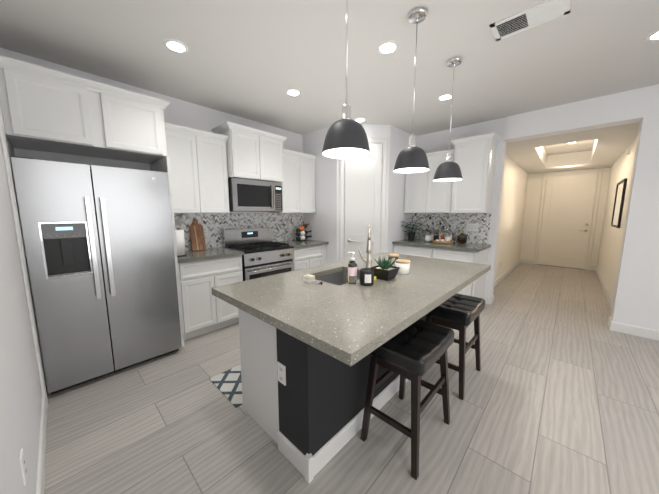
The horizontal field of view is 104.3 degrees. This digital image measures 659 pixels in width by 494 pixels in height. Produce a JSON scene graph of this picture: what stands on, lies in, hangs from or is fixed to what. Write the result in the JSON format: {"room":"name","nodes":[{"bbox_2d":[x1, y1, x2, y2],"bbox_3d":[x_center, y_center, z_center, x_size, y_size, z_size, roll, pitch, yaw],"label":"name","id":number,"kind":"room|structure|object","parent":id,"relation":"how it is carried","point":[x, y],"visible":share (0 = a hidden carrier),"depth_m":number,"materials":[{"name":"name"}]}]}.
{"room":"kitchen","nodes":[
{"label":"kitchen","id":0,"kind":"room"},
{"bbox_2d":[0,101,45,493],"bbox_3d":[-1.232,-0.073,0.798,4.150,2.740,0.150,7,10,43],"label":"wall","id":1,"kind":"structure","parent":0,"point":[20,402],"depth_m":1.23,"materials":[{"name":"white paint"}]},
{"bbox_2d":[19,448,26,485],"bbox_3d":[-1.218,0.876,1.021,0.070,0.116,0.008,7,10,43],"label":"outlet","id":2,"kind":"object","parent":1,"relation":"attached to","point":[23,466],"visible":1,"depth_m":1.01,"materials":[{"name":"white plastic"}]},
{"bbox_2d":[0,103,47,408],"bbox_3d":[-2.058,-0.052,1.702,0.076,2.460,0.018,7,10,43],"label":"door frame","id":3,"kind":"structure","parent":1,"relation":"attached to","point":[21,249],"depth_m":1.70,"materials":[{"name":"white"}]},
{"bbox_2d":[0,48,302,247],"bbox_3d":[-1.687,-0.423,3.432,0.150,2.740,3.400,7,10,43],"label":"wall","id":4,"kind":"structure","parent":0,"point":[186,113],"depth_m":2.95,"materials":[{"name":"white paint"}]},
{"bbox_2d":[0,55,316,212],"bbox_3d":[-1.356,-0.959,3.150,0.617,1.078,3.241,7,10,43],"label":"upper cabinet","id":5,"kind":"object","parent":4,"relation":"attached to","point":[44,109],"visible":0.96,"depth_m":2.39,"materials":[{"name":"white wood"}]},
{"bbox_2d":[228,178,282,211],"bbox_3d":[-1.077,-0.711,3.611,0.437,0.420,0.766,7,10,43],"label":"microwave","id":6,"kind":"object","parent":5,"relation":"attached to","point":[246,195],"visible":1,"depth_m":3.44,"materials":[{"name":"grey metal"}]},
{"bbox_2d":[203,226,207,234],"bbox_3d":[-1.643,-0.213,3.376,0.008,0.116,0.070,7,10,43],"label":"outlet","id":7,"kind":"object","parent":4,"relation":"attached to","point":[205,229],"depth_m":3.38,"materials":[{"name":"white plastic"}]},
{"bbox_2d":[174,213,303,250],"bbox_3d":[-1.236,-0.227,3.824,0.008,0.549,2.247,7,10,43],"label":"backsplash","id":8,"kind":"structure","parent":4,"relation":"attached to","point":[216,224],"depth_m":3.67,"materials":[{"name":"tile"}]},
{"bbox_2d":[0,0,658,135],"bbox_3d":[0.604,-1.483,0.705,7.300,0.080,7.200,7,10,43],"label":"ceiling","id":9,"kind":"structure","parent":0,"point":[254,60],"depth_m":2.17,"materials":[{"name":"white paint"}]},
{"bbox_2d":[163,39,188,53],"bbox_3d":[-1.243,-1.621,2.077,0.180,0.006,0.180,7,10,43],"label":"recessed light","id":10,"kind":"object","parent":9,"relation":"in","point":[175,46],"visible":1,"depth_m":2.07,"materials":[{"name":"white"}]},
{"bbox_2d":[285,89,300,96],"bbox_3d":[-0.405,-1.727,2.874,0.180,0.006,0.180,7,10,43],"label":"recessed light","id":11,"kind":"object","parent":9,"relation":"in","point":[292,92],"visible":1,"depth_m":2.86,"materials":[{"name":"white"}]},
{"bbox_2d":[322,0,369,158],"bbox_3d":[0.086,-0.998,1.274,0.254,1.030,0.254,7,10,43],"label":"pendant light","id":12,"kind":"object","parent":9,"relation":"hanging from","point":[346,137],"visible":1,"depth_m":1.26,"materials":[{"name":"black metal"}]},
{"bbox_2d":[354,118,365,121],"bbox_3d":[0.446,-1.839,3.714,0.180,0.006,0.180,7,10,43],"label":"recessed light","id":13,"kind":"object","parent":9,"relation":"in","point":[360,119],"visible":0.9,"depth_m":3.69,"materials":[{"name":"white"}]},
{"bbox_2d":[377,41,398,54],"bbox_3d":[0.475,-1.624,2.095,0.180,0.006,0.180,7,10,43],"label":"recessed light","id":14,"kind":"object","parent":9,"relation":"in","point":[387,47],"visible":1,"depth_m":2.08,"materials":[{"name":"white"}]},
{"bbox_2d":[393,7,429,172],"bbox_3d":[0.596,-1.069,1.805,0.254,1.030,0.254,7,10,43],"label":"pendant light","id":15,"kind":"object","parent":9,"relation":"hanging from","point":[412,157],"visible":1,"depth_m":1.77,"materials":[{"name":"black metal"}]},
{"bbox_2d":[437,94,453,100],"bbox_3d":[1.346,-1.742,2.985,0.180,0.006,0.180,7,10,43],"label":"recessed light","id":16,"kind":"object","parent":9,"relation":"in","point":[443,97],"visible":0.94,"depth_m":2.98,"materials":[{"name":"white"}]},
{"bbox_2d":[433,56,462,181],"bbox_3d":[1.107,-1.139,2.336,0.254,1.030,0.254,7,10,43],"label":"pendant light","id":17,"kind":"object","parent":9,"relation":"hanging from","point":[448,169],"visible":1,"depth_m":2.31,"materials":[{"name":"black metal"}]},
{"bbox_2d":[490,0,569,40],"bbox_3d":[1.381,-1.579,1.776,0.420,0.011,0.230,7,10,43],"label":"ceiling vent","id":18,"kind":"object","parent":9,"relation":"in","point":[534,16],"visible":1,"depth_m":1.76,"materials":[{"name":"white metal"}]},
{"bbox_2d":[645,30,658,41],"bbox_3d":[2.511,-1.602,1.927,0.180,0.006,0.180,7,10,43],"label":"recessed light","id":19,"kind":"object","parent":9,"relation":"in","point":[654,36],"visible":1,"depth_m":1.97,"materials":[{"name":"white"}]},
{"bbox_2d":[44,263,658,493],"bbox_3d":[2.213,1.077,2.773,7.300,0.060,11.900,7,10,43],"label":"floor","id":20,"kind":"structure","parent":0,"point":[561,391],"depth_m":1.72,"materials":[{"name":"grey tile"}]},
{"bbox_2d":[11,156,181,393],"bbox_3d":[-2.051,0.199,2.377,0.804,1.785,0.914,7,10,43],"label":"fridge","id":21,"kind":"object","parent":20,"relation":"on","point":[99,246],"visible":1,"depth_m":2.06,"materials":[{"name":"grey metal"}]},
{"bbox_2d":[209,364,242,407],"bbox_3d":[-0.422,1.083,2.468,0.473,0.008,1.250,7,10,43],"label":"kitchen mat","id":22,"kind":"object","parent":20,"relation":"on","point":[228,384],"visible":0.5,"depth_m":2.10,"materials":[{"name":"white fabric"}]},
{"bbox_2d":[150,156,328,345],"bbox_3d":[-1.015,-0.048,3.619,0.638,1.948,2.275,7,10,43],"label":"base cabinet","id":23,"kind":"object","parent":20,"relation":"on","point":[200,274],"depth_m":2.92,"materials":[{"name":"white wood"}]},
{"bbox_2d":[175,228,186,256],"bbox_3d":[-1.674,-0.058,2.838,0.150,0.310,0.150,7,10,43],"label":"paper towel","id":24,"kind":"object","parent":23,"relation":"on","point":[180,243],"visible":0.77,"depth_m":2.80,"materials":[{"name":"white paper"}]},
{"bbox_2d":[189,218,205,250],"bbox_3d":[-1.686,-0.163,3.261,0.102,0.406,0.165,7,10,43],"label":"cutting board","id":25,"kind":"object","parent":23,"relation":"on","point":[197,237],"visible":1,"depth_m":3.25,"materials":[{"name":"brown wood"}]},
{"bbox_2d":[296,221,311,241],"bbox_3d":[-0.430,-0.271,4.337,0.127,0.339,0.327,7,10,43],"label":"wine rack","id":26,"kind":"object","parent":23,"relation":"on","point":[300,233],"visible":1,"depth_m":4.29,"materials":[{"name":"black metal"}]},
{"bbox_2d":[222,227,293,280],"bbox_3d":[-0.975,0.337,3.654,0.662,1.175,0.766,7,10,43],"label":"stove","id":27,"kind":"object","parent":20,"relation":"on","point":[264,255],"visible":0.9,"depth_m":3.53,"materials":[{"name":"silver metal"}]},
{"bbox_2d":[238,284,468,483],"bbox_3d":[0.335,0.691,2.098,1.031,0.884,1.811,7,10,43],"label":"kitchen island","id":28,"kind":"object","parent":20,"relation":"on","point":[306,349],"depth_m":1.49,"materials":[{"name":"paint"}]},
{"bbox_2d":[211,252,490,367],"bbox_3d":[0.368,0.234,2.001,1.136,0.045,2.070,7,10,43],"label":"island countertop","id":29,"kind":"structure","parent":28,"relation":"on","point":[347,322],"depth_m":1.41,"materials":[{"name":"grey stone"}]},
{"bbox_2d":[303,274,322,283],"bbox_3d":[-0.109,0.222,1.738,0.155,0.046,0.048,7,10,43],"label":"dish brush","id":30,"kind":"object","parent":29,"relation":"on","point":[308,278],"visible":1,"depth_m":1.74,"materials":[{"name":"white plastic"}]},
{"bbox_2d":[315,272,359,283],"bbox_3d":[0.090,0.356,2.003,0.405,0.221,0.504,7,10,43],"label":"sink","id":31,"kind":"object","parent":29,"relation":"in","point":[335,277],"depth_m":2.24,"materials":[{"name":"grey metal"}]},
{"bbox_2d":[348,252,356,283],"bbox_3d":[0.154,0.139,1.727,0.064,0.213,0.062,7,10,43],"label":"soap bottle","id":32,"kind":"object","parent":29,"relation":"on","point":[352,271],"visible":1,"depth_m":1.71,"materials":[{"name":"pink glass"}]},
{"bbox_2d":[358,225,371,267],"bbox_3d":[0.313,0.000,2.170,0.184,0.372,0.178,7,10,43],"label":"faucet","id":33,"kind":"object","parent":29,"relation":"on","point":[368,260],"visible":1,"depth_m":2.21,"materials":[{"name":"silver metal"}]},
{"bbox_2d":[359,268,373,285],"bbox_3d":[0.248,0.199,1.702,0.096,0.101,0.096,7,10,43],"label":"candle","id":34,"kind":"object","parent":29,"relation":"on","point":[366,277],"visible":1,"depth_m":1.66,"materials":[{"name":"black glass"}]},
{"bbox_2d":[370,256,399,280],"bbox_3d":[0.404,0.146,1.849,0.166,0.167,0.158,7,10,43],"label":"potted plant","id":35,"kind":"object","parent":29,"relation":"on","point":[385,270],"visible":1,"depth_m":1.82,"materials":[{"name":"green plant"}]},
{"bbox_2d":[388,254,398,265],"bbox_3d":[0.556,0.122,2.230,0.092,0.114,0.092,7,10,43],"label":"jar","id":36,"kind":"object","parent":29,"relation":"on","point":[393,256],"visible":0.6,"depth_m":2.19,"materials":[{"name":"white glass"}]},
{"bbox_2d":[395,259,409,273],"bbox_3d":[0.580,0.156,2.031,0.114,0.099,0.114,7,10,43],"label":"jar","id":37,"kind":"object","parent":29,"relation":"on","point":[403,265],"visible":0.98,"depth_m":1.99,"materials":[{"name":"white ceramic"}]},
{"bbox_2d":[360,319,454,479],"bbox_3d":[0.504,0.862,1.623,0.367,0.670,0.521,7,10,43],"label":"stool","id":38,"kind":"object","parent":20,"relation":"on","point":[414,352],"visible":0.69,"depth_m":1.48,"materials":[{"name":"black leather"}]},
{"bbox_2d":[392,239,490,298],"bbox_3d":[1.746,0.397,4.131,1.287,0.930,0.683,7,10,43],"label":"base cabinet","id":39,"kind":"object","parent":20,"relation":"on","point":[471,252],"depth_m":3.76,"materials":[{"name":"white wood"}]},
{"bbox_2d":[401,218,422,240],"bbox_3d":[1.449,-0.305,4.381,0.370,0.394,0.456,7,10,43],"label":"potted plant","id":40,"kind":"object","parent":39,"relation":"on","point":[411,235],"visible":1,"depth_m":4.39,"materials":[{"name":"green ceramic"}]},
{"bbox_2d":[425,225,430,241],"bbox_3d":[1.622,-0.219,4.213,0.081,0.268,0.081,7,10,43],"label":"bottle","id":41,"kind":"object","parent":39,"relation":"on","point":[428,236],"visible":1,"depth_m":4.19,"materials":[{"name":"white glass"}]},
{"bbox_2d":[430,222,434,241],"bbox_3d":[1.709,-0.251,4.257,0.073,0.319,0.073,7,10,43],"label":"bottle","id":42,"kind":"object","parent":39,"relation":"on","point":[432,230],"visible":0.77,"depth_m":4.23,"materials":[{"name":"clear glass"}]},
{"bbox_2d":[432,240,452,243],"bbox_3d":[1.820,-0.090,4.118,0.336,0.038,0.306,7,10,43],"label":"tray","id":43,"kind":"object","parent":39,"relation":"on","point":[444,242],"visible":0.83,"depth_m":3.99,"materials":[{"name":"brown wood"}]},
{"bbox_2d":[433,229,438,240],"bbox_3d":[1.727,-0.187,4.138,0.085,0.206,0.083,7,10,43],"label":"liquor bottle","id":44,"kind":"object","parent":43,"relation":"on","point":[435,235],"visible":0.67,"depth_m":4.12,"materials":[{"name":"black glass"}]},
{"bbox_2d":[438,222,441,240],"bbox_3d":[1.806,-0.246,4.193,0.073,0.309,0.071,7,10,43],"label":"liquor bottle","id":45,"kind":"object","parent":43,"relation":"on","point":[439,230],"visible":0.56,"depth_m":4.17,"materials":[{"name":"clear glass"}]},
{"bbox_2d":[440,226,444,240],"bbox_3d":[1.810,-0.208,4.099,0.061,0.258,0.060,7,10,43],"label":"liquor bottle","id":46,"kind":"object","parent":43,"relation":"on","point":[442,232],"visible":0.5,"depth_m":4.08,"materials":[{"name":"clear glass"}]},
{"bbox_2d":[444,219,446,235],"bbox_3d":[1.878,-0.273,4.156,0.067,0.371,0.066,7,10,43],"label":"liquor bottle","id":47,"kind":"object","parent":43,"relation":"on","point":[445,228],"visible":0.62,"depth_m":4.13,"materials":[{"name":"clear glass"}]},
{"bbox_2d":[445,228,449,240],"bbox_3d":[1.858,-0.182,4.021,0.069,0.227,0.067,7,10,43],"label":"liquor bottle","id":48,"kind":"object","parent":43,"relation":"on","point":[447,237],"visible":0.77,"depth_m":4.00,"materials":[{"name":"clear glass"}]},
{"bbox_2d":[449,225,451,240],"bbox_3d":[1.912,-0.217,4.090,0.077,0.278,0.075,7,10,43],"label":"liquor bottle","id":49,"kind":"object","parent":43,"relation":"on","point":[450,231],"visible":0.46,"depth_m":4.06,"materials":[{"name":"clear glass"}]},
{"bbox_2d":[457,229,466,243],"bbox_3d":[2.071,-0.169,4.001,0.150,0.225,0.150,7,10,43],"label":"decanter","id":50,"kind":"object","parent":39,"relation":"on","point":[462,238],"visible":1,"depth_m":3.96,"materials":[{"name":"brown glass"}]},
{"bbox_2d":[421,293,484,399],"bbox_3d":[1.052,0.785,2.201,0.367,0.670,0.521,7,10,43],"label":"stool","id":51,"kind":"object","parent":20,"relation":"on","point":[460,313],"visible":0.75,"depth_m":2.01,"materials":[{"name":"black leather"}]},
{"bbox_2d":[302,124,411,263],"bbox_3d":[0.528,-0.601,4.770,1.530,2.740,1.600,7,10,43],"label":"wall","id":52,"kind":"structure","parent":0,"point":[323,220],"depth_m":4.18,"materials":[{"name":"white paint"}]},
{"bbox_2d":[339,138,387,260],"bbox_3d":[0.525,-0.407,4.082,0.736,2.538,0.018,0,8,-2],"label":"door frame","id":53,"kind":"structure","parent":52,"relation":"attached to","point":[384,141],"depth_m":4.03,"materials":[{"name":"white wood"}]},
{"bbox_2d":[344,143,382,259],"bbox_3d":[0.527,-0.370,4.081,0.426,2.448,0.420,7,10,43],"label":"pantry door","id":54,"kind":"structure","parent":52,"relation":"in","point":[363,178],"depth_m":4.04,"materials":[{"name":"white paint"}]},
{"bbox_2d":[494,154,527,280],"bbox_3d":[3.955,-0.723,5.693,0.150,2.740,4.450,7,10,43],"label":"wall","id":55,"kind":"structure","parent":0,"point":[514,189],"depth_m":5.61,"materials":[{"name":"white paint"}]},
{"bbox_2d":[415,84,658,329],"bbox_3d":[3.613,-0.345,2.849,5.620,2.740,0.200,7,10,43],"label":"wall","id":56,"kind":"structure","parent":0,"point":[636,298],"depth_m":2.94,"materials":[{"name":"white paint"}]},
{"bbox_2d":[36,259,658,493],"bbox_3d":[3.318,0.953,3.058,6.100,0.111,9.149,7,10,43],"label":"baseboard","id":57,"kind":"structure","parent":56,"relation":"attached to","point":[612,326],"depth_m":2.90,"materials":[{"name":"white wood"}]},
{"bbox_2d":[411,213,490,243],"bbox_3d":[1.965,-0.331,4.295,1.252,0.468,0.008,7,10,43],"label":"backsplash","id":58,"kind":"structure","parent":56,"relation":"attached to","point":[460,221],"depth_m":4.16,"materials":[{"name":"tile"}]},
{"bbox_2d":[404,132,500,212],"bbox_3d":[1.846,-1.067,4.034,1.300,1.058,0.407,7,10,43],"label":"upper cabinets","id":59,"kind":"object","parent":56,"relation":"attached to","point":[474,159],"visible":0.92,"depth_m":3.74,"materials":[{"name":"white wood"}]},
{"bbox_2d":[520,168,610,266],"bbox_3d":[6.039,-0.854,6.676,1.530,2.740,0.150,7,10,43],"label":"wall","id":60,"kind":"structure","parent":0,"point":[532,208],"depth_m":6.94,"materials":[{"name":"white paint"}]},
{"bbox_2d":[537,169,597,269],"bbox_3d":[6.027,-0.689,6.542,0.932,2.448,0.086,7,10,43],"label":"front door","id":61,"kind":"structure","parent":60,"relation":"in","point":[567,215],"depth_m":6.54,"materials":[{"name":"white paint"}]},
{"bbox_2d":[534,168,602,269],"bbox_3d":[6.053,-0.733,6.560,1.092,2.531,0.018,7,10,43],"label":"door frame","id":62,"kind":"structure","parent":60,"relation":"attached to","point":[594,215],"depth_m":6.33,"materials":[{"name":"white paint"}]},
{"bbox_2d":[505,122,639,173],"bbox_3d":[4.550,-1.879,4.941,1.730,0.330,4.400,7,10,43],"label":"ceiling","id":63,"kind":"structure","parent":0,"point":[604,147],"depth_m":4.71,"materials":[{"name":"white paint"}]},
{"bbox_2d":[597,136,637,299],"bbox_3d":[5.179,-0.572,4.553,0.150,2.740,4.450,7,10,43],"label":"wall","id":64,"kind":"structure","parent":0,"point":[611,236],"depth_m":4.53,"materials":[{"name":"white paint"}]},
{"bbox_2d":[611,178,626,227],"bbox_3d":[4.781,-0.707,4.240,0.029,0.750,0.920,7,10,43],"label":"framed picture","id":65,"kind":"object","parent":64,"relation":"attached to","point":[618,203],"visible":0.98,"depth_m":4.20,"materials":[{"name":"black"}]}
]}

